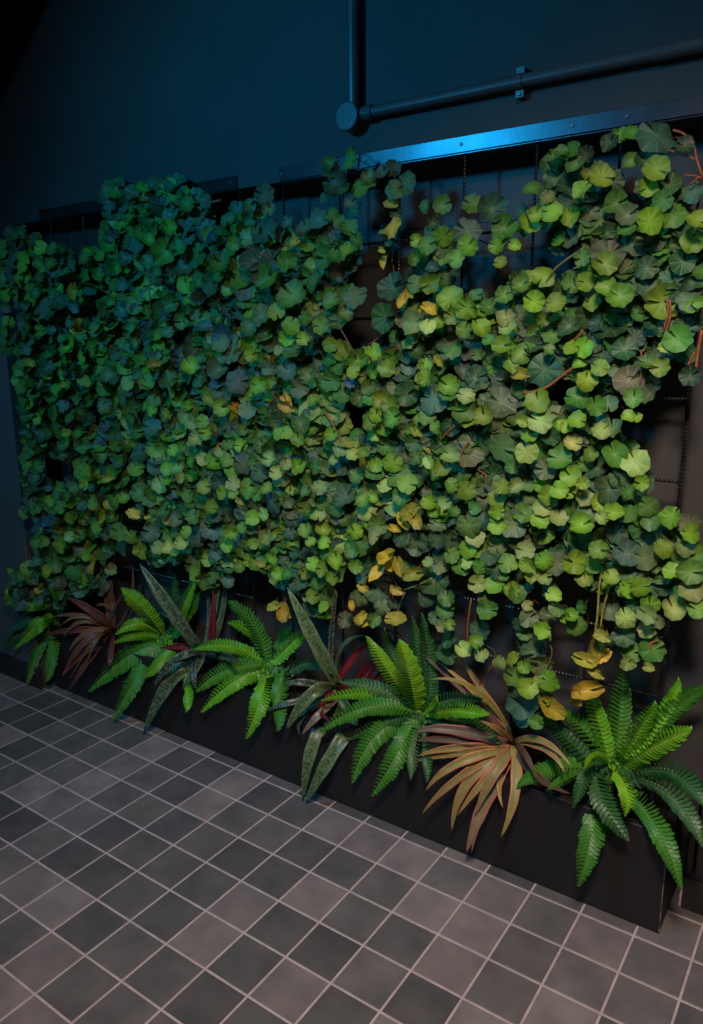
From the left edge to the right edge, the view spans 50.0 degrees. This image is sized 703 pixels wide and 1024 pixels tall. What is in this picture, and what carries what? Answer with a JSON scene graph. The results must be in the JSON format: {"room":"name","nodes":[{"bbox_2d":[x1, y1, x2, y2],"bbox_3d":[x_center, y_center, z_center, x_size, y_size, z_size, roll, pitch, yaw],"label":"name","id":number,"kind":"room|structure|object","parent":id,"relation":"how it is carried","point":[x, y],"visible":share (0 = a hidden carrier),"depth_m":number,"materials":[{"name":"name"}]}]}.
{"room":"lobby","nodes":[
{"label":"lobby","id":0,"kind":"room"},
{"bbox_2d":[0,220,61,684],"bbox_3d":[-2.440,-0.351,4.113,2.380,2.120,0.150,8,15,34],"label":"wall","id":1,"kind":"structure","parent":0,"point":[15,534],"depth_m":3.47,"materials":[{"name":"paint"}]},
{"bbox_2d":[0,652,43,688],"bbox_3d":[-2.469,0.650,4.255,2.415,0.105,0.020,8,15,34],"label":"baseboard","id":2,"kind":"structure","parent":1,"relation":"attached to","point":[13,667],"depth_m":3.67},
{"bbox_2d":[0,673,702,1023],"bbox_3d":[-1.264,1.303,1.695,7.400,0.060,3.900,8,15,34],"label":"floor","id":3,"kind":"structure","parent":0,"point":[157,876],"depth_m":2.16,"materials":[{"name":"tile"}]},
{"bbox_2d":[49,613,684,932],"bbox_3d":[-0.228,0.833,2.904,2.768,0.312,0.209,8,15,34],"label":"planter box","id":4,"kind":"object","parent":3,"relation":"on","point":[630,881],"visible":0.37,"depth_m":2.46,"materials":[{"name":"black metal"}]},
{"bbox_2d":[0,587,68,684],"bbox_3d":[-1.421,0.567,3.517,0.589,0.550,0.152,8,15,34],"label":"fern","id":5,"kind":"object","parent":4,"relation":"in","point":[37,623],"visible":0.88,"depth_m":3.54,"materials":[{"name":"green plant"}]},
{"bbox_2d":[42,561,152,689],"bbox_3d":[-1.126,0.510,3.342,0.688,0.609,0.190,8,15,34],"label":"dracaena","id":6,"kind":"object","parent":4,"relation":"in","point":[107,622],"visible":0.9,"depth_m":3.36,"materials":[{"name":"plant"}]},
{"bbox_2d":[88,569,200,721],"bbox_3d":[-0.863,0.563,3.171,0.703,0.718,0.221,8,15,34],"label":"fern","id":7,"kind":"object","parent":4,"relation":"in","point":[149,643],"visible":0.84,"depth_m":3.17,"materials":[{"name":"green plant"}]},
{"bbox_2d":[139,563,238,734],"bbox_3d":[-0.608,0.569,2.990,0.584,0.791,0.186,8,15,34],"label":"snake plant","id":8,"kind":"object","parent":4,"relation":"in","point":[176,667],"visible":0.91,"depth_m":3.01,"materials":[{"name":"green plant"}]},
{"bbox_2d":[183,600,333,738],"bbox_3d":[-0.384,0.583,2.844,0.771,0.473,0.214,8,15,34],"label":"fern","id":9,"kind":"object","parent":4,"relation":"in","point":[247,671],"visible":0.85,"depth_m":2.86,"materials":[{"name":"green plant"}]},
{"bbox_2d":[268,587,385,801],"bbox_3d":[-0.078,0.641,2.624,0.438,0.776,0.187,8,15,34],"label":"bromeliad","id":10,"kind":"object","parent":4,"relation":"in","point":[311,698],"visible":0.87,"depth_m":2.62,"materials":[{"name":"green plant"}]},
{"bbox_2d":[319,613,500,795],"bbox_3d":[0.185,0.624,2.442,0.619,0.633,0.218,8,15,34],"label":"fern","id":11,"kind":"object","parent":4,"relation":"in","point":[404,708],"visible":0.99,"depth_m":2.46,"materials":[{"name":"green plant"}]},
{"bbox_2d":[414,649,571,853],"bbox_3d":[0.429,0.744,2.286,0.516,0.618,0.178,8,15,34],"label":"dracaena","id":12,"kind":"object","parent":4,"relation":"in","point":[491,762],"visible":0.99,"depth_m":2.30,"materials":[{"name":"brown plant"}]},
{"bbox_2d":[516,669,702,888],"bbox_3d":[0.723,0.738,2.087,0.510,0.604,0.224,8,15,34],"label":"fern","id":13,"kind":"object","parent":4,"relation":"in","point":[627,757],"visible":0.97,"depth_m":2.08,"materials":[{"name":"green plant"}]},
{"bbox_2d":[0,0,702,229],"bbox_3d":[-0.276,-1.843,2.480,7.400,1.479,0.240,8,15,34],"label":"wall","id":14,"kind":"structure","parent":0,"point":[135,91],"depth_m":2.42,"materials":[{"name":"blue paint"}]},
{"bbox_2d":[0,0,47,100],"bbox_3d":[-1.502,-1.749,3.208,0.995,0.766,0.020,8,15,34],"label":"ceiling","id":15,"kind":"structure","parent":14,"relation":"attached to","point":[19,19],"depth_m":3.06,"materials":[{"name":"paint"}]},
{"bbox_2d":[39,175,244,222],"bbox_3d":[-0.850,-1.196,2.902,1.140,0.046,0.043,8,15,34],"label":"rail","id":16,"kind":"object","parent":14,"relation":"attached to","point":[227,183],"visible":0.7,"depth_m":3.00,"materials":[{"name":"metal"}]},
{"bbox_2d":[50,190,256,667],"bbox_3d":[-0.822,-0.282,3.087,1.095,1.816,0.016,8,15,34],"label":"trellis","id":17,"kind":"object","parent":16,"relation":"attached to","point":[254,598],"visible":0.08,"depth_m":3.18,"materials":[{"name":"black metal"}]},
{"bbox_2d":[0,224,29,356],"bbox_3d":[-1.389,-0.899,3.081,0.305,0.519,0.078,8,15,34],"label":"trailing vine","id":18,"kind":"object","parent":17,"relation":"attached to","point":[13,262],"visible":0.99,"depth_m":3.07,"materials":[{"name":"green plant"}]},
{"bbox_2d":[2,232,67,610],"bbox_3d":[-1.368,-0.328,3.268,0.634,1.645,0.229,8,15,34],"label":"trailing vine","id":19,"kind":"object","parent":17,"relation":"attached to","point":[45,299],"visible":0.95,"depth_m":3.17,"materials":[{"name":"green plant"}]},
{"bbox_2d":[43,243,109,597],"bbox_3d":[-1.192,-0.331,3.168,0.452,1.529,0.217,8,15,34],"label":"trailing vine","id":20,"kind":"object","parent":17,"relation":"attached to","point":[73,506],"visible":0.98,"depth_m":3.15,"materials":[{"name":"green plant"}]},
{"bbox_2d":[61,176,149,574],"bbox_3d":[-0.965,-0.483,3.015,0.514,1.612,0.176,8,15,34],"label":"trailing vine","id":21,"kind":"object","parent":17,"relation":"attached to","point":[114,360],"visible":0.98,"depth_m":3.02,"materials":[{"name":"green plant"}]},
{"bbox_2d":[118,175,188,567],"bbox_3d":[-0.747,-0.482,2.883,0.158,1.498,0.420,-12,17,-41],"label":"trailing vine","id":22,"kind":"object","parent":17,"relation":"attached to","point":[150,255],"visible":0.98,"depth_m":2.86,"materials":[{"name":"green plant"}]},
{"bbox_2d":[154,172,226,590],"bbox_3d":[-0.584,-0.437,2.762,0.415,1.527,0.160,10,17,40],"label":"trailing vine","id":23,"kind":"object","parent":17,"relation":"attached to","point":[194,464],"visible":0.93,"depth_m":2.73,"materials":[{"name":"green plant"}]},
{"bbox_2d":[195,212,275,587],"bbox_3d":[-0.410,-0.345,2.653,0.159,1.329,0.420,-8,15,-31],"label":"trailing vine","id":24,"kind":"object","parent":17,"relation":"attached to","point":[226,359],"visible":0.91,"depth_m":2.64,"materials":[{"name":"green plant"}]},
{"bbox_2d":[279,94,702,184],"bbox_3d":[0.749,-0.962,1.822,2.372,0.046,0.043,8,15,34],"label":"rail","id":25,"kind":"object","parent":14,"relation":"attached to","point":[693,105],"visible":0.98,"depth_m":2.01,"materials":[{"name":"metal"}]},
{"bbox_2d":[282,143,702,809],"bbox_3d":[0.319,-0.116,2.317,1.316,1.816,0.022,8,15,34],"label":"trellis","id":26,"kind":"object","parent":25,"relation":"attached to","point":[688,398],"visible":0.19,"depth_m":2.13,"materials":[{"name":"black metal"}]},
{"bbox_2d":[228,182,309,622],"bbox_3d":[-0.296,-0.341,2.572,0.364,1.455,0.184,8,15,34],"label":"trailing vine","id":27,"kind":"object","parent":26,"relation":"attached to","point":[269,464],"visible":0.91,"depth_m":2.54,"materials":[{"name":"green plant"}]},
{"bbox_2d":[276,215,348,624],"bbox_3d":[-0.141,-0.261,2.483,0.324,1.370,0.179,8,15,34],"label":"trailing vine","id":28,"kind":"object","parent":26,"relation":"attached to","point":[313,438],"visible":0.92,"depth_m":2.45,"materials":[{"name":"green plant"}]},
{"bbox_2d":[309,147,377,355],"bbox_3d":[-0.035,-0.786,2.294,0.124,0.610,0.289,-10,16,-37],"label":"trailing vine","id":29,"kind":"object","parent":26,"relation":"attached to","point":[338,245],"visible":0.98,"depth_m":2.28,"materials":[{"name":"green plant"}]},
{"bbox_2d":[321,339,392,583],"bbox_3d":[0.016,-0.152,2.391,0.302,0.776,0.176,8,15,34],"label":"trailing vine","id":30,"kind":"object","parent":26,"relation":"attached to","point":[355,541],"visible":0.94,"depth_m":2.38,"materials":[{"name":"green plant"}]},
{"bbox_2d":[337,496,432,634],"bbox_3d":[0.108,0.176,2.405,0.358,0.486,0.165,8,15,34],"label":"trailing vine","id":31,"kind":"object","parent":26,"relation":"attached to","point":[373,598],"visible":0.93,"depth_m":2.38,"materials":[{"name":"green plant"}]},
{"bbox_2d":[375,159,415,300],"bbox_3d":[0.111,-0.815,2.174,0.098,0.404,0.154,-5,13,-20],"label":"trailing vine","id":32,"kind":"object","parent":26,"relation":"attached to","point":[390,287],"visible":1,"depth_m":2.14,"materials":[{"name":"green plant"}]},
{"bbox_2d":[362,334,429,516],"bbox_3d":[0.106,-0.270,2.298,0.281,0.576,0.173,8,15,34],"label":"trailing vine","id":33,"kind":"object","parent":26,"relation":"attached to","point":[400,451],"visible":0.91,"depth_m":2.26,"materials":[{"name":"green plant"}]},
{"bbox_2d":[371,194,464,364],"bbox_3d":[0.213,-0.643,2.147,0.303,0.470,0.168,8,15,34],"label":"trailing vine","id":34,"kind":"object","parent":26,"relation":"attached to","point":[428,272],"visible":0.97,"depth_m":2.13,"materials":[{"name":"green plant"}]},
{"bbox_2d":[401,529,457,664],"bbox_3d":[0.254,0.261,2.315,0.207,0.418,0.140,8,15,34],"label":"trailing vine","id":35,"kind":"object","parent":26,"relation":"attached to","point":[433,568],"visible":0.89,"depth_m":2.31,"materials":[{"name":"green plant"}]},
{"bbox_2d":[411,351,486,575],"bbox_3d":[0.274,-0.142,2.211,0.282,0.682,0.176,8,15,34],"label":"trailing vine","id":36,"kind":"object","parent":26,"relation":"hanging from","point":[445,502],"visible":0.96,"depth_m":2.18,"materials":[{"name":"green plant"}]},
{"bbox_2d":[453,193,528,267],"bbox_3d":[0.376,-0.745,1.999,0.209,0.200,0.137,8,15,34],"label":"trailing vine","id":37,"kind":"object","parent":26,"relation":"attached to","point":[489,204],"visible":0.97,"depth_m":1.98,"materials":[{"name":"green plant"}]},
{"bbox_2d":[455,359,538,669],"bbox_3d":[0.414,0.017,2.158,0.300,0.892,0.171,8,15,34],"label":"trailing vine","id":38,"kind":"object","parent":26,"relation":"attached to","point":[505,550],"visible":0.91,"depth_m":2.12,"materials":[{"name":"green plant"}]},
{"bbox_2d":[419,245,586,394],"bbox_3d":[0.377,-0.512,2.064,0.524,0.370,0.166,8,15,34],"label":"trailing vine","id":39,"kind":"object","parent":26,"relation":"hanging from","point":[504,331],"visible":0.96,"depth_m":2.02,"materials":[{"name":"green plant"}]},
{"bbox_2d":[503,352,585,729],"bbox_3d":[0.529,0.089,2.094,0.273,1.119,0.185,8,15,34],"label":"trailing vine","id":40,"kind":"object","parent":26,"relation":"attached to","point":[552,479],"visible":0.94,"depth_m":2.05,"materials":[{"name":"green plant"}]},
{"bbox_2d":[514,149,579,255],"bbox_3d":[0.492,-0.785,1.917,0.166,0.255,0.149,8,15,34],"label":"trailing vine","id":41,"kind":"object","parent":26,"relation":"attached to","point":[546,217],"visible":0.77,"depth_m":1.90,"materials":[{"name":"green plant"}]},
{"bbox_2d":[542,141,633,408],"bbox_3d":[0.593,-0.585,1.884,0.249,0.643,0.168,8,15,34],"label":"trailing vine","id":42,"kind":"object","parent":26,"relation":"attached to","point":[588,193],"visible":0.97,"depth_m":1.87,"materials":[{"name":"green plant"}]},
{"bbox_2d":[566,386,643,706],"bbox_3d":[0.650,0.094,2.002,0.209,0.904,0.166,8,15,34],"label":"trailing vine","id":43,"kind":"object","parent":26,"relation":"attached to","point":[595,522],"visible":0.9,"depth_m":1.97,"materials":[{"name":"green plant"}]},
{"bbox_2d":[610,538,669,671],"bbox_3d":[0.750,0.236,1.960,0.158,0.358,0.151,8,15,34],"label":"trailing vine","id":44,"kind":"object","parent":26,"relation":"attached to","point":[635,588],"visible":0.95,"depth_m":1.94,"materials":[{"name":"green plant"}]},
{"bbox_2d":[600,121,694,403],"bbox_3d":[0.712,-0.590,1.815,0.172,0.647,0.194,-6,14,-25],"label":"trailing vine","id":45,"kind":"object","parent":26,"relation":"attached to","point":[645,232],"visible":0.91,"depth_m":1.79,"materials":[{"name":"green plant"}]},
{"bbox_2d":[614,449,702,620],"bbox_3d":[0.775,0.050,1.915,0.286,0.418,0.161,8,15,34],"label":"trailing vine","id":46,"kind":"object","parent":26,"relation":"hanging from","point":[676,537],"visible":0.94,"depth_m":1.87,"materials":[{"name":"green plant"}]},
{"bbox_2d":[658,129,702,385],"bbox_3d":[0.783,-0.586,1.759,0.119,0.573,0.169,-2,13,-6],"label":"trailing vine","id":47,"kind":"object","parent":26,"relation":"attached to","point":[686,249],"visible":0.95,"depth_m":1.76,"materials":[{"name":"green plant"}]},
{"bbox_2d":[336,0,702,133],"bbox_3d":[1.282,-1.602,1.249,3.212,1.328,0.051,8,15,34],"label":"conduit","id":48,"kind":"object","parent":14,"relation":"attached to","point":[351,117],"visible":1,"depth_m":2.00,"materials":[{"name":"metal"}]},
{"bbox_2d":[25,128,702,886],"bbox_3d":[-0.231,-0.097,2.923,7.400,2.120,0.120,8,15,34],"label":"wall","id":49,"kind":"structure","parent":0,"point":[659,432],"depth_m":2.36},
{"bbox_2d":[62,217,514,264],"bbox_3d":[-0.403,-0.976,2.766,2.319,0.006,0.002,8,15,34],"label":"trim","id":50,"kind":"structure","parent":49,"relation":"attached to","point":[480,221],"depth_m":2.35,"materials":[{"name":"black metal"}]},
{"bbox_2d":[118,521,523,601],"bbox_3d":[-0.396,0.146,3.018,2.319,0.006,0.002,8,15,34],"label":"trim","id":51,"kind":"structure","parent":49,"relation":"attached to","point":[503,597],"depth_m":2.51,"materials":[{"name":"black metal"}]},
{"bbox_2d":[678,886,682,905],"bbox_3d":[0.971,1.121,2.211,0.007,0.040,0.064,8,15,34],"label":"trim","id":52,"kind":"structure","parent":49,"relation":"attached to","point":[680,894],"depth_m":2.19,"materials":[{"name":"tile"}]},
{"bbox_2d":[681,868,702,915],"bbox_3d":[1.869,1.223,1.607,2.166,0.097,0.085,8,15,34],"label":"baseboard","id":53,"kind":"structure","parent":49,"relation":"attached to","point":[692,892],"depth_m":2.16,"materials":[{"name":"black"}]},
{"bbox_2d":[685,780,702,876],"bbox_3d":[0.989,0.911,2.170,0.018,0.272,0.068,8,15,34],"label":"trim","id":54,"kind":"structure","parent":49,"relation":"attached to","point":[692,843],"depth_m":2.16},
{"bbox_2d":[694,806,702,881],"bbox_3d":[1.882,1.042,1.564,2.141,0.272,0.072,8,15,34],"label":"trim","id":55,"kind":"structure","parent":49,"relation":"attached to","point":[698,875],"depth_m":2.14,"materials":[{"name":"black"}]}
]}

